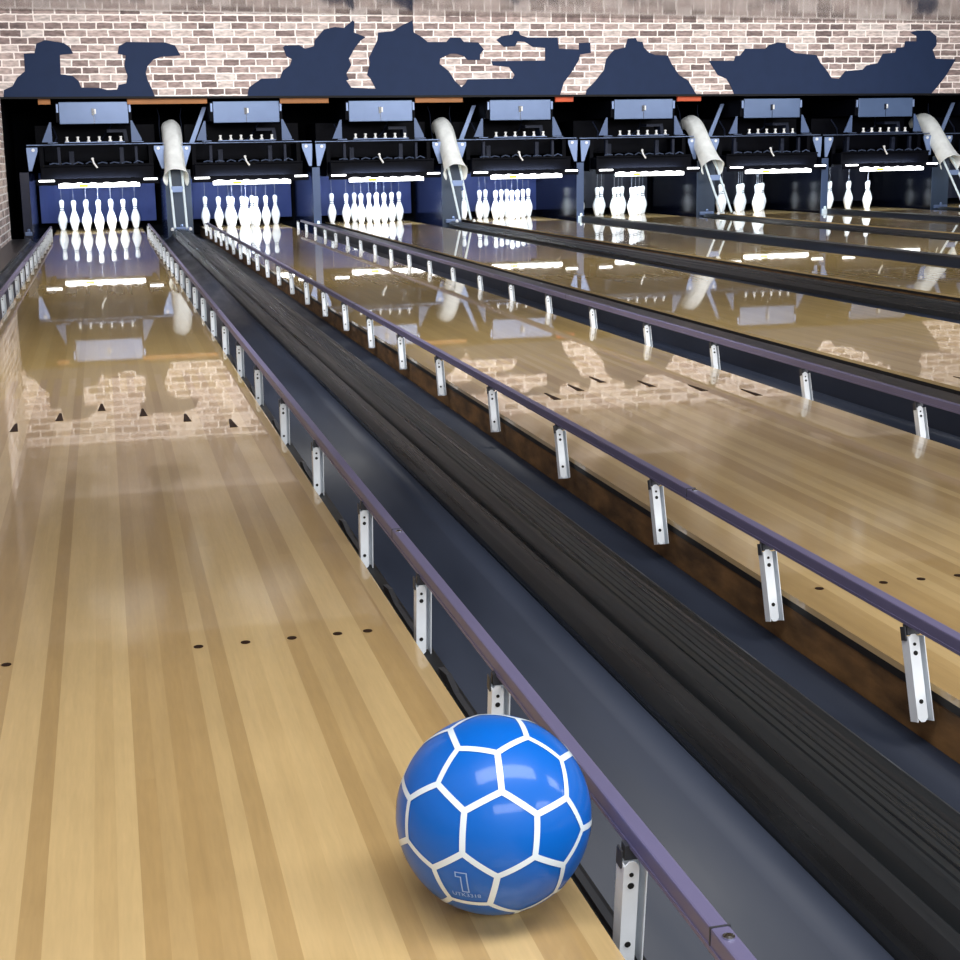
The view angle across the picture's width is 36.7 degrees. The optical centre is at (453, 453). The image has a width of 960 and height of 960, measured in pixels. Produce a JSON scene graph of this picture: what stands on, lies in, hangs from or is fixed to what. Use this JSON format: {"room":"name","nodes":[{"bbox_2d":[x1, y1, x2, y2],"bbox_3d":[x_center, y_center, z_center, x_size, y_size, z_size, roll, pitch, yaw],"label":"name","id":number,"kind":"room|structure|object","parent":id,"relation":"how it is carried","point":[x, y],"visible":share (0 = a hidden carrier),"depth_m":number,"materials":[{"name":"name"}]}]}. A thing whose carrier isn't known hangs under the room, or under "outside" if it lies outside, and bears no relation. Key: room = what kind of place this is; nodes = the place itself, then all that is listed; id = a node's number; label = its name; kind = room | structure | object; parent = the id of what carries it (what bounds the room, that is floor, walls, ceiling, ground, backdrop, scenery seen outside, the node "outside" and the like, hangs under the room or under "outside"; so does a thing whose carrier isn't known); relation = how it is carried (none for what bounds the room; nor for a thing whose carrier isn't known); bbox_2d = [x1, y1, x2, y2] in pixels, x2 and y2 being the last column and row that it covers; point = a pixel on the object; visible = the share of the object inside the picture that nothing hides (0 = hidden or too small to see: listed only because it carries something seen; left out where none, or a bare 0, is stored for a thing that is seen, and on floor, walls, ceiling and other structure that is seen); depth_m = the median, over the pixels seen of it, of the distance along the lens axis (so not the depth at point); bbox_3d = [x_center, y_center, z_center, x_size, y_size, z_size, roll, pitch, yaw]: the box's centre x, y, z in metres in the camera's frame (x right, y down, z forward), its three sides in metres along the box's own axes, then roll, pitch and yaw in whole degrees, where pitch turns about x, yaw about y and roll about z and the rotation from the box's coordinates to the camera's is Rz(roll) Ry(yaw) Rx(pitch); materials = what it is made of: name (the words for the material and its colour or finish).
{"room":"sports facility","nodes":[
{"label":"sports facility","id":0,"kind":"room"},
{"bbox_2d":[0,99,20,248],"bbox_3d":[-3.099,-1.875,7.803,0.120,2.920,23.700,-4,12,-13],"label":"wall","id":1,"kind":"structure","parent":0,"point":[5,103],"depth_m":17.40,"materials":[{"name":"beige"}]},
{"bbox_2d":[42,234,203,241],"bbox_3d":[4.385,-1.067,10.031,15.730,0.160,24.150,-4,12,-13],"label":"floor","id":2,"kind":"structure","parent":0,"point":[197,235],"depth_m":19.18,"materials":[{"name":"black"}]},
{"bbox_2d":[0,239,30,274],"bbox_3d":[-2.991,-0.735,8.441,0.227,0.104,18.430,-4,12,-13],"label":"wall ledge","id":3,"kind":"object","parent":2,"relation":"on","point":[12,249],"visible":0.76,"depth_m":14.82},
{"bbox_2d":[0,240,43,320],"bbox_3d":[-2.745,-0.754,8.476,0.267,0.060,18.390,-4,12,-13],"label":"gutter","id":4,"kind":"object","parent":2,"relation":"on","point":[7,273],"visible":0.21,"depth_m":12.66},
{"bbox_2d":[0,226,52,316],"bbox_3d":[-2.649,-0.872,8.494,0.033,0.177,18.224,-4,12,-13],"label":"rail","id":5,"kind":"object","parent":4,"relation":"on","point":[45,238],"visible":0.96,"depth_m":10.78,"materials":[{"name":"metal"}]},
{"bbox_2d":[19,172,39,242],"bbox_3d":[-5.276,-3.056,18.041,0.105,0.879,1.880,-4,12,-13],"label":"panel","id":6,"kind":"object","parent":2,"relation":"on","point":[27,179],"visible":0.84,"depth_m":17.23,"materials":[{"name":"blue metal"}]},
{"bbox_2d":[26,102,163,187],"bbox_3d":[-4.454,-3.834,18.033,1.624,0.997,1.910,-4,12,-13],"label":"pinsetter","id":7,"kind":"object","parent":6,"relation":"on","point":[80,137],"visible":0.99,"depth_m":17.43,"materials":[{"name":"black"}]},
{"bbox_2d":[38,173,156,222],"bbox_3d":[-4.698,-3.387,19.128,1.480,0.650,0.008,-4,12,-13],"label":"curtain","id":8,"kind":"object","parent":7,"relation":"hanging from","point":[50,196],"visible":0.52,"depth_m":19.13,"materials":[{"name":"fabric"}]},
{"bbox_2d":[159,169,193,238],"bbox_3d":[-3.550,-3.184,18.516,0.310,0.874,1.730,-4,12,-13],"label":"panel","id":9,"kind":"object","parent":2,"relation":"on","point":[166,207],"visible":0.63,"depth_m":17.75,"materials":[{"name":"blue metal"}]},
{"bbox_2d":[180,101,311,184],"bbox_3d":[-2.694,-3.945,18.442,1.624,0.991,1.910,-4,12,-13],"label":"pinsetter","id":10,"kind":"object","parent":9,"relation":"on","point":[263,139],"visible":0.99,"depth_m":17.84,"materials":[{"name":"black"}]},
{"bbox_2d":[191,179,291,218],"bbox_3d":[-2.938,-3.504,19.535,1.480,0.650,0.008,-4,12,-13],"label":"curtain","id":11,"kind":"object","parent":10,"relation":"hanging from","point":[282,190],"visible":0.41,"depth_m":19.54,"materials":[{"name":"fabric"}]},
{"bbox_2d":[294,167,321,233],"bbox_3d":[-1.904,-3.277,18.822,0.095,0.870,1.880,-4,12,-13],"label":"panel","id":12,"kind":"object","parent":2,"relation":"on","point":[307,193],"visible":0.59,"depth_m":18.34,"materials":[{"name":"blue metal"}]},
{"bbox_2d":[0,227,624,959],"bbox_3d":[-2.271,-0.953,9.334,1.064,0.136,19.880,-4,12,-13],"label":"lane","id":13,"kind":"object","parent":2,"relation":"on","point":[214,714],"visible":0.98,"depth_m":2.38,"materials":[{"name":"brown wood"}]},
{"bbox_2d":[58,188,67,229],"bbox_3d":[-5.007,-3.155,18.499,0.121,0.600,0.121,-4,12,-14],"label":"pin","id":14,"kind":"object","parent":13,"relation":"on","point":[62,218],"visible":0.99,"depth_m":18.49,"materials":[{"name":"white"}]},
{"bbox_2d":[70,190,79,230],"bbox_3d":[-4.797,-3.115,18.282,0.121,0.600,0.121,6,14,31],"label":"pin","id":15,"kind":"object","parent":13,"relation":"on","point":[74,219],"visible":0.99,"depth_m":18.27,"materials":[{"name":"white"}]},
{"bbox_2d":[82,198,91,230],"bbox_3d":[-4.588,-3.074,18.064,0.121,0.600,0.121,5,13,28],"label":"pin","id":16,"kind":"object","parent":13,"relation":"on","point":[86,219],"visible":1,"depth_m":18.05,"materials":[{"name":"white"}]},
{"bbox_2d":[94,187,103,231],"bbox_3d":[-4.378,-3.034,17.847,0.121,0.600,0.121,8,15,37],"label":"pin","id":17,"kind":"object","parent":13,"relation":"on","point":[99,220],"visible":1,"depth_m":17.83,"materials":[{"name":"white"}]},
{"bbox_2d":[107,196,116,230],"bbox_3d":[-4.291,-3.094,18.133,0.121,0.600,0.121,-9,14,-33],"label":"pin","id":18,"kind":"object","parent":13,"relation":"on","point":[111,219],"visible":1,"depth_m":18.12,"materials":[{"name":"white"}]},
{"bbox_2d":[119,192,128,228],"bbox_3d":[-4.205,-3.154,18.419,0.121,0.600,0.121,3,12,21],"label":"pin","id":19,"kind":"object","parent":13,"relation":"on","point":[123,218],"visible":1,"depth_m":18.41,"materials":[{"name":"white"}]},
{"bbox_2d":[131,196,140,227],"bbox_3d":[-4.118,-3.215,18.704,0.121,0.600,0.121,0,12,4],"label":"pin","id":20,"kind":"object","parent":13,"relation":"on","point":[135,217],"visible":0.98,"depth_m":18.69,"materials":[{"name":"white"}]},
{"bbox_2d":[147,223,756,959],"bbox_3d":[-1.555,-0.933,8.749,0.053,0.200,18.224,-4,12,-13],"label":"rail","id":21,"kind":"object","parent":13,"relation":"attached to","point":[640,853],"visible":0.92,"depth_m":2.12,"materials":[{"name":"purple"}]},
{"bbox_2d":[396,714,591,914],"bbox_3d":[0.044,0.404,1.626,0.219,0.219,0.219,-3,12,-7],"label":"ball","id":22,"kind":"object","parent":13,"relation":"on","point":[493,811],"visible":1,"depth_m":1.55,"materials":[{"name":"blue"}]},
{"bbox_2d":[454,871,469,892],"bbox_3d":[0.009,0.455,1.536,0.015,0.027,0.008,3,12,19],"label":"print","id":23,"kind":"object","parent":22,"relation":"on","point":[461,878],"depth_m":1.54,"materials":[{"name":"white"}]},
{"bbox_2d":[414,164,461,227],"bbox_3d":[-0.217,-3.403,19.288,0.255,0.866,1.730,-4,12,-13],"label":"panel","id":24,"kind":"object","parent":2,"relation":"on","point":[435,205],"visible":0.57,"depth_m":18.68,"materials":[{"name":"blue metal"}]},
{"bbox_2d":[305,100,441,181],"bbox_3d":[-1.074,-4.048,18.817,1.624,0.985,1.910,-4,12,-13],"label":"pinsetter","id":25,"kind":"object","parent":24,"relation":"on","point":[385,136],"visible":0.99,"depth_m":18.23,"materials":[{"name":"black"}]},
{"bbox_2d":[320,176,410,215],"bbox_3d":[-1.318,-3.612,19.910,1.480,0.650,0.008,-4,12,-13],"label":"curtain","id":26,"kind":"object","parent":25,"relation":"hanging from","point":[337,187],"visible":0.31,"depth_m":19.92,"materials":[{"name":"fabric"}]},
{"bbox_2d":[162,236,894,959],"bbox_3d":[-1.441,-0.856,8.848,0.316,0.060,18.530,-4,12,-13],"label":"gutter","id":27,"kind":"object","parent":2,"relation":"on","point":[774,906],"visible":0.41,"depth_m":2.42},
{"bbox_2d":[536,162,583,221],"bbox_3d":[1.427,-3.495,19.593,0.095,0.862,1.880,-4,12,-13],"label":"panel","id":28,"kind":"object","parent":2,"relation":"on","point":[562,198],"visible":0.71,"depth_m":19.30,"materials":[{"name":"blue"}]},
{"bbox_2d":[461,172,535,210],"bbox_3d":[0.441,-3.730,20.317,1.480,0.650,0.008,-4,12,-13],"label":"curtain","id":29,"kind":"object","parent":28,"relation":"attached to","point":[472,184],"visible":0.24,"depth_m":20.35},
{"bbox_2d":[442,100,577,178],"bbox_3d":[0.686,-4.159,19.225,1.624,0.979,1.910,-4,12,-13],"label":"pinsetter","id":30,"kind":"object","parent":28,"relation":"on","point":[506,132],"visible":0.99,"depth_m":18.63,"materials":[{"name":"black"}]},
{"bbox_2d":[172,228,959,959],"bbox_3d":[-1.187,-0.913,8.904,0.210,0.144,18.540,-4,12,-13],"label":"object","id":31,"kind":"object","parent":2,"relation":"on","point":[881,843],"visible":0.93,"depth_m":2.27,"materials":[{"name":"rubber"}]},
{"bbox_2d":[156,107,205,230],"bbox_3d":[-3.264,-3.497,17.701,0.613,1.459,1.513,-4,12,-13],"label":"lift","id":32,"kind":"object","parent":31,"relation":"on","point":[171,131],"visible":1,"depth_m":17.56,"materials":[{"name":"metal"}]},
{"bbox_2d":[199,238,959,812],"bbox_3d":[-0.977,-0.886,8.955,0.216,0.060,18.530,-4,12,-13],"label":"gutter","id":33,"kind":"object","parent":2,"relation":"on","point":[935,770],"visible":0.43,"depth_m":3.03,"materials":[{"name":"plastic"}]},
{"bbox_2d":[204,222,959,722],"bbox_3d":[-0.886,-0.991,8.910,0.030,0.177,18.241,-4,12,-13],"label":"rail","id":34,"kind":"object","parent":33,"relation":"on","point":[915,622],"visible":1,"depth_m":3.06,"materials":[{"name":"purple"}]},
{"bbox_2d":[200,223,959,763],"bbox_3d":[-0.511,-1.070,9.741,1.064,0.136,19.880,-4,12,-13],"label":"lane","id":35,"kind":"object","parent":2,"relation":"on","point":[878,502],"visible":0.86,"depth_m":4.08,"materials":[{"name":"brown wood"}]},
{"bbox_2d":[201,191,209,225],"bbox_3d":[-3.247,-3.273,18.906,0.121,0.600,0.121,-2,12,-3],"label":"pin","id":36,"kind":"object","parent":35,"relation":"on","point":[205,215],"visible":0.97,"depth_m":18.89,"materials":[{"name":"white"}]},
{"bbox_2d":[214,197,223,225],"bbox_3d":[-3.038,-3.232,18.688,0.121,0.600,0.121,0,12,5],"label":"pin","id":37,"kind":"object","parent":35,"relation":"on","point":[218,216],"visible":1,"depth_m":18.68,"materials":[{"name":"white"}]},
{"bbox_2d":[228,187,237,226],"bbox_3d":[-2.828,-3.192,18.471,0.121,0.600,0.121,3,12,18],"label":"pin","id":38,"kind":"object","parent":35,"relation":"on","point":[232,216],"visible":0.99,"depth_m":18.46,"materials":[{"name":"white"}]},
{"bbox_2d":[242,191,251,227],"bbox_3d":[-2.618,-3.151,18.253,0.121,0.600,0.121,9,15,40],"label":"pin","id":39,"kind":"object","parent":35,"relation":"on","point":[246,216],"visible":1,"depth_m":18.24,"materials":[{"name":"white"}]},
{"bbox_2d":[252,184,260,225],"bbox_3d":[-2.532,-3.211,18.540,0.121,0.600,0.121,-8,14,-32],"label":"pin","id":40,"kind":"object","parent":35,"relation":"on","point":[256,215],"visible":1,"depth_m":18.53,"materials":[{"name":"white"}]},
{"bbox_2d":[262,193,270,224],"bbox_3d":[-2.445,-3.272,18.826,0.121,0.600,0.121,3,12,17],"label":"pin","id":41,"kind":"object","parent":35,"relation":"on","point":[266,215],"visible":0.99,"depth_m":18.81,"materials":[{"name":"white"}]},
{"bbox_2d":[271,184,279,223],"bbox_3d":[-2.358,-3.332,19.111,0.121,0.600,0.121,-3,12,-9],"label":"pin","id":42,"kind":"object","parent":35,"relation":"on","point":[275,213],"visible":0.99,"depth_m":19.10,"materials":[{"name":"white"}]},
{"bbox_2d":[312,224,959,448],"bbox_3d":[0.300,-0.957,9.180,0.244,0.060,18.390,-4,12,-13],"label":"gutter","id":43,"kind":"object","parent":2,"relation":"on","point":[945,438],"visible":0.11,"depth_m":6.08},
{"bbox_2d":[296,220,959,438],"bbox_3d":[0.204,-1.064,9.162,0.030,0.177,18.241,-4,12,-13],"label":"rail","id":44,"kind":"object","parent":43,"relation":"on","point":[920,416],"visible":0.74,"depth_m":5.76,"materials":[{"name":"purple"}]},
{"bbox_2d":[325,220,959,394],"bbox_3d":[1.109,-1.178,10.115,1.064,0.136,19.880,-4,12,-13],"label":"lane","id":45,"kind":"object","parent":2,"relation":"on","point":[924,351],"visible":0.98,"depth_m":7.93,"materials":[{"name":"brown wood"}]},
{"bbox_2d":[327,193,336,221],"bbox_3d":[-1.628,-3.381,19.280,0.121,0.600,0.121,1,12,8],"label":"pin","id":46,"kind":"object","parent":45,"relation":"on","point":[332,212],"visible":0.98,"depth_m":19.27,"materials":[{"name":"white"}]},
{"bbox_2d":[342,181,350,222],"bbox_3d":[-1.418,-3.340,19.063,0.121,0.600,0.121,4,13,22],"label":"pin","id":47,"kind":"object","parent":45,"relation":"on","point":[346,212],"visible":0.99,"depth_m":19.05,"materials":[{"name":"white"}]},
{"bbox_2d":[350,193,357,221],"bbox_3d":[-1.331,-3.401,19.349,0.121,0.600,0.121,7,14,33],"label":"pin","id":48,"kind":"object","parent":45,"relation":"on","point":[354,207],"visible":0.94,"depth_m":19.33,"materials":[{"name":"white"}]},
{"bbox_2d":[357,185,365,222],"bbox_3d":[-1.208,-3.300,18.846,0.121,0.600,0.121,6,14,31],"label":"pin","id":49,"kind":"object","parent":45,"relation":"on","point":[361,213],"visible":0.98,"depth_m":18.83,"materials":[{"name":"white"}]},
{"bbox_2d":[365,186,372,221],"bbox_3d":[-1.122,-3.360,19.131,0.121,0.600,0.121,-4,12,-14],"label":"pin","id":50,"kind":"object","parent":45,"relation":"on","point":[369,208],"visible":0.93,"depth_m":19.12,"materials":[{"name":"white"}]},
{"bbox_2d":[372,194,380,223],"bbox_3d":[-0.999,-3.259,18.628,0.121,0.600,0.121,-5,12,-19],"label":"pin","id":51,"kind":"object","parent":45,"relation":"on","point":[376,212],"visible":0.99,"depth_m":18.62,"materials":[{"name":"white"}]},
{"bbox_2d":[380,193,388,222],"bbox_3d":[-0.912,-3.319,18.914,0.121,0.600,0.121,-12,16,-43],"label":"pin","id":52,"kind":"object","parent":45,"relation":"on","point":[384,209],"visible":0.98,"depth_m":18.90,"materials":[{"name":"white"}]},
{"bbox_2d":[388,191,396,220],"bbox_3d":[-0.825,-3.380,19.200,0.121,0.600,0.121,-2,12,-5],"label":"pin","id":53,"kind":"object","parent":45,"relation":"on","point":[392,210],"visible":0.96,"depth_m":19.19,"materials":[{"name":"white"}]},
{"bbox_2d":[395,192,403,219],"bbox_3d":[-0.739,-3.440,19.486,0.121,0.600,0.121,9,15,40],"label":"pin","id":54,"kind":"object","parent":45,"relation":"on","point":[399,208],"visible":0.94,"depth_m":19.47,"materials":[{"name":"white"}]},
{"bbox_2d":[651,160,714,217],"bbox_3d":[3.163,-3.624,20.070,0.255,0.857,1.730,-4,12,-13],"label":"panel","id":55,"kind":"object","parent":2,"relation":"on","point":[690,194],"visible":0.75,"depth_m":19.63,"materials":[{"name":"black"}]},
{"bbox_2d":[557,99,699,175],"bbox_3d":[2.305,-4.261,19.601,1.624,0.974,1.910,-4,12,-13],"label":"pinsetter","id":56,"kind":"object","parent":55,"relation":"on","point":[618,131],"visible":0.99,"depth_m":19.04,"materials":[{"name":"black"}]},
{"bbox_2d":[584,170,646,207],"bbox_3d":[2.061,-3.838,20.691,1.480,0.650,0.008,-4,12,-13],"label":"curtain","id":57,"kind":"object","parent":56,"relation":"hanging from","point":[592,180],"visible":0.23,"depth_m":20.73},
{"bbox_2d":[674,98,825,173],"bbox_3d":[4.065,-4.372,20.009,1.624,0.968,1.910,-4,12,-13],"label":"pinsetter","id":58,"kind":"object","parent":55,"relation":"on","point":[777,143],"visible":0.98,"depth_m":19.42,"materials":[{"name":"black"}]},
{"bbox_2d":[448,227,959,323],"bbox_3d":[1.941,-1.081,9.630,0.321,0.060,18.530,-4,12,-13],"label":"gutter","id":59,"kind":"object","parent":2,"relation":"on","point":[610,257],"visible":0.07,"depth_m":9.81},
{"bbox_2d":[449,221,959,319],"bbox_3d":[2.173,-1.147,9.679,0.160,0.105,18.540,-4,12,-13],"label":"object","id":60,"kind":"object","parent":2,"relation":"on","point":[913,303],"visible":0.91,"depth_m":9.88,"materials":[{"name":"rubber"}]},
{"bbox_2d":[427,105,475,221],"bbox_3d":[0.100,-3.713,18.480,0.613,1.442,1.513,-4,12,-13],"label":"lift","id":61,"kind":"object","parent":60,"relation":"on","point":[443,129],"visible":1,"depth_m":18.34,"materials":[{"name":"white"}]},
{"bbox_2d":[462,216,959,302],"bbox_3d":[2.869,-1.295,10.522,1.064,0.136,19.880,-4,12,-13],"label":"lane","id":62,"kind":"object","parent":2,"relation":"on","point":[930,281],"visible":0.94,"depth_m":11.52,"materials":[{"name":"brown wood"}]},
{"bbox_2d":[475,190,483,218],"bbox_3d":[0.342,-3.458,19.470,0.121,0.600,0.121,-1,12,3],"label":"pin","id":63,"kind":"object","parent":62,"relation":"on","point":[479,209],"visible":1,"depth_m":19.46,"materials":[{"name":"white"}]},
{"bbox_2d":[482,189,489,217],"bbox_3d":[0.428,-3.518,19.756,0.121,0.600,0.121,7,14,33],"label":"pin","id":64,"kind":"object","parent":62,"relation":"on","point":[485,203],"visible":0.91,"depth_m":19.74,"materials":[{"name":"white"}]},
{"bbox_2d":[491,190,499,218],"bbox_3d":[0.552,-3.417,19.252,0.121,0.600,0.121,-3,12,-9],"label":"pin","id":65,"kind":"object","parent":62,"relation":"on","point":[495,209],"visible":0.99,"depth_m":19.24,"materials":[{"name":"white"}]},
{"bbox_2d":[498,190,505,217],"bbox_3d":[0.638,-3.477,19.538,0.121,0.600,0.121,-5,12,-19],"label":"pin","id":66,"kind":"object","parent":62,"relation":"on","point":[501,202],"visible":0.88,"depth_m":19.52,"materials":[{"name":"white"}]},
{"bbox_2d":[507,190,516,219],"bbox_3d":[0.761,-3.376,19.035,0.121,0.600,0.121,-3,12,-9],"label":"pin","id":67,"kind":"object","parent":62,"relation":"on","point":[511,209],"visible":1,"depth_m":19.02,"materials":[{"name":"white"}]},
{"bbox_2d":[515,188,521,218],"bbox_3d":[0.848,-3.437,19.321,0.121,0.600,0.121,0,12,7],"label":"pin","id":68,"kind":"object","parent":62,"relation":"on","point":[517,192],"visible":0.92,"depth_m":19.31,"materials":[{"name":"white"}]},
{"bbox_2d":[581,216,959,268],"bbox_3d":[3.852,-1.231,9.994,0.118,0.175,18.390,-4,12,-13],"label":"divider","id":69,"kind":"object","parent":2,"relation":"on","point":[911,256],"visible":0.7,"depth_m":12.96,"materials":[{"name":"plastic"}]},
{"bbox_2d":[584,213,959,254],"bbox_3d":[4.488,-1.403,10.896,1.064,0.136,19.880,-4,12,-13],"label":"lane","id":70,"kind":"object","parent":2,"relation":"on","point":[869,239],"visible":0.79,"depth_m":14.67,"materials":[{"name":"brown wood"}]},
{"bbox_2d":[593,187,600,214],"bbox_3d":[1.962,-3.566,19.844,0.121,0.600,0.121,2,12,17],"label":"pin","id":71,"kind":"object","parent":70,"relation":"on","point":[596,204],"visible":0.99,"depth_m":19.83,"materials":[{"name":"white"}]},
{"bbox_2d":[610,187,618,215],"bbox_3d":[2.171,-3.525,19.627,0.121,0.600,0.121,-1,12,0],"label":"pin","id":72,"kind":"object","parent":70,"relation":"on","point":[614,206],"visible":1,"depth_m":19.61,"materials":[{"name":"white"}]},
{"bbox_2d":[627,187,635,215],"bbox_3d":[2.381,-3.484,19.409,0.121,0.600,0.121,6,13,30],"label":"pin","id":73,"kind":"object","parent":70,"relation":"on","point":[631,206],"visible":1,"depth_m":19.40,"materials":[{"name":"white"}]},
{"bbox_2d":[763,158,828,213],"bbox_3d":[4.783,-3.714,20.369,0.095,0.853,1.880,-4,12,-13],"label":"panel","id":74,"kind":"object","parent":2,"relation":"on","point":[800,191],"visible":0.61,"depth_m":20.14,"materials":[{"name":"black"}]},
{"bbox_2d":[714,167,761,204],"bbox_3d":[3.821,-3.955,21.098,1.480,0.650,0.008,-4,12,-13],"label":"curtain","id":75,"kind":"object","parent":74,"relation":"attached to","point":[730,179],"visible":0.18,"depth_m":21.19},
{"bbox_2d":[703,214,959,240],"bbox_3d":[5.553,-1.372,10.460,0.160,0.105,18.540,-4,12,-13],"label":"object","id":76,"kind":"object","parent":2,"relation":"on","point":[874,230],"visible":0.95,"depth_m":15.68,"materials":[{"name":"rubber"}]},
{"bbox_2d":[677,104,735,214],"bbox_3d":[3.469,-3.929,19.261,0.613,1.426,1.513,-4,12,-13],"label":"lift","id":77,"kind":"object","parent":76,"relation":"on","point":[705,151],"visible":0.97,"depth_m":19.14,"materials":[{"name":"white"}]},
{"bbox_2d":[714,209,959,233],"bbox_3d":[6.248,-1.521,11.303,1.064,0.136,19.880,-4,12,-13],"label":"lane","id":78,"kind":"object","parent":2,"relation":"on","point":[891,223],"visible":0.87,"depth_m":17.10,"materials":[{"name":"brown wood"}]},
{"bbox_2d":[733,175,741,211],"bbox_3d":[3.931,-3.642,20.034,0.121,0.600,0.121,-3,12,-10],"label":"pin","id":79,"kind":"object","parent":78,"relation":"on","point":[737,203],"visible":0.99,"depth_m":20.02,"materials":[{"name":"white"}]},
{"bbox_2d":[752,184,760,211],"bbox_3d":[4.141,-3.602,19.816,0.121,0.600,0.121,-10,15,-37],"label":"pin","id":80,"kind":"object","parent":78,"relation":"on","point":[756,202],"visible":1,"depth_m":19.80,"materials":[{"name":"white"}]},
{"bbox_2d":[827,209,959,222],"bbox_3d":[7.231,-1.456,10.775,0.118,0.175,18.390,-4,12,-13],"label":"divider","id":81,"kind":"object","parent":2,"relation":"on","point":[897,215],"visible":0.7,"depth_m":17.83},
{"bbox_2d":[830,206,959,215],"bbox_3d":[7.868,-1.629,11.678,1.064,0.136,19.880,-4,12,-13],"label":"lane","id":82,"kind":"object","parent":2,"relation":"on","point":[871,208],"visible":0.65,"depth_m":19.50,"materials":[{"name":"brown wood"}]},
{"bbox_2d":[843,173,851,208],"bbox_3d":[5.551,-3.750,20.408,0.121,0.600,0.121,-1,12,0],"label":"pin","id":83,"kind":"object","parent":82,"relation":"on","point":[847,199],"visible":1,"depth_m":20.40,"materials":[{"name":"white"}]},
{"bbox_2d":[862,178,870,208],"bbox_3d":[5.761,-3.710,20.191,0.121,0.600,0.121,1,12,8],"label":"pin","id":84,"kind":"object","parent":82,"relation":"on","point":[866,199],"visible":1,"depth_m":20.18,"materials":[{"name":"white"}]},
{"bbox_2d":[870,156,948,209],"bbox_3d":[6.542,-3.845,20.852,0.255,0.849,1.730,-4,12,-13],"label":"panel","id":85,"kind":"object","parent":2,"relation":"on","point":[927,189],"visible":0.67,"depth_m":20.52,"materials":[{"name":"black"}]},
{"bbox_2d":[796,98,937,170],"bbox_3d":[5.685,-4.475,20.385,1.624,0.962,1.910,-4,12,-13],"label":"pinsetter","id":86,"kind":"object","parent":85,"relation":"on","point":[885,146],"visible":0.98,"depth_m":19.82,"materials":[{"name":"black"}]},
{"bbox_2d":[828,165,866,200],"bbox_3d":[5.441,-4.063,21.472,1.480,0.650,0.008,-4,12,-13],"label":"curtain","id":87,"kind":"object","parent":86,"relation":"hanging from","point":[839,177],"visible":0.16,"depth_m":21.58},
{"bbox_2d":[904,99,959,163],"bbox_3d":[7.445,-4.586,20.793,1.624,0.956,1.910,-4,12,-13],"label":"pinsetter","id":88,"kind":"object","parent":85,"relation":"on","point":[937,109],"visible":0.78,"depth_m":20.71,"materials":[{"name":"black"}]},
{"bbox_2d":[948,164,959,197],"bbox_3d":[7.200,-4.180,21.879,1.480,0.650,0.008,-4,12,-13],"label":"curtain","id":89,"kind":"object","parent":88,"relation":"hanging from","point":[952,193],"visible":0.11,"depth_m":21.99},
{"bbox_2d":[938,207,959,210],"bbox_3d":[8.932,-1.598,11.242,0.160,0.105,18.540,-4,12,-13],"label":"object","id":90,"kind":"object","parent":2,"relation":"on","point":[939,208],"visible":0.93,"depth_m":19.79,"materials":[{"name":"rubber"}]},
{"bbox_2d":[909,103,959,206],"bbox_3d":[6.862,-4.147,20.047,0.613,1.409,1.513,-4,12,-13],"label":"lift","id":91,"kind":"object","parent":90,"relation":"on","point":[942,148],"visible":0.9,"depth_m":19.94,"materials":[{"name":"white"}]},
{"bbox_2d":[0,11,959,96],"bbox_3d":[2.245,-5.120,18.560,15.530,1.097,0.060,-4,12,-13],"label":"wall","id":92,"kind":"structure","parent":0,"point":[222,54],"depth_m":17.80,"materials":[{"name":"brick"}]},
{"bbox_2d":[4,40,180,96],"bbox_3d":[-4.252,-4.530,17.052,2.057,0.648,0.006,-4,12,-13],"label":"mural panel","id":93,"kind":"object","parent":92,"relation":"attached to","point":[42,76],"visible":1,"depth_m":17.02,"materials":[{"name":"paint"}]},
{"bbox_2d":[127,98,206,103],"bbox_3d":[-3.444,-4.259,17.403,0.945,0.120,0.040,-4,12,-13],"label":"block","id":94,"kind":"object","parent":92,"relation":"attached to","point":[177,100],"visible":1,"depth_m":17.40,"materials":[{"name":"brown wood"}]},
{"bbox_2d":[280,98,328,103],"bbox_3d":[-1.838,-4.358,17.777,0.600,0.120,0.040,-4,12,-13],"label":"block","id":95,"kind":"object","parent":92,"relation":"attached to","point":[282,100],"visible":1,"depth_m":17.76,"materials":[{"name":"brown wood"}]},
{"bbox_2d":[247,20,590,95],"bbox_3d":[-0.381,-4.888,17.927,4.368,0.904,0.006,-4,12,-13],"label":"mural panel","id":96,"kind":"object","parent":92,"relation":"attached to","point":[402,62],"visible":1,"depth_m":17.89,"materials":[{"name":"paint"}]},
{"bbox_2d":[415,97,462,102],"bbox_3d":[-0.190,-4.460,18.159,0.610,0.120,0.040,-4,12,-13],"label":"block","id":97,"kind":"object","parent":92,"relation":"attached to","point":[417,99],"visible":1,"depth_m":18.14,"materials":[{"name":"brown wood"}]},
{"bbox_2d":[0,93,959,98],"bbox_3d":[2.256,-4.610,18.658,15.530,0.106,0.072,-4,12,-13],"label":"trim","id":98,"kind":"structure","parent":92,"relation":"attached to","point":[860,94],"depth_m":18.11,"materials":[{"name":"black"}]},
{"bbox_2d":[586,38,695,94],"bbox_3d":[2.411,-4.967,18.594,1.514,0.705,0.006,-4,12,-13],"label":"mural panel","id":99,"kind":"object","parent":92,"relation":"attached to","point":[631,69],"visible":1,"depth_m":18.59,"materials":[{"name":"paint"}]},
{"bbox_2d":[709,30,955,93],"bbox_3d":[5.048,-5.181,19.196,3.579,0.818,0.006,-4,12,-13],"label":"mural panel","id":100,"kind":"object","parent":92,"relation":"attached to","point":[913,67],"visible":1,"depth_m":19.24,"materials":[{"name":"paint"}]},
{"bbox_2d":[0,0,959,21],"bbox_3d":[4.745,-3.527,8.210,15.530,0.212,21.450,-4,12,-13],"label":"ceiling","id":101,"kind":"structure","parent":0,"point":[801,10],"depth_m":16.99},
{"bbox_2d":[10,95,959,238],"bbox_3d":[1.758,-4.714,20.782,15.530,2.759,0.130,-4,12,-13],"label":"pinsetter machines","id":102,"kind":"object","parent":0,"point":[26,114],"depth_m":19.86,"materials":[{"name":"black"}]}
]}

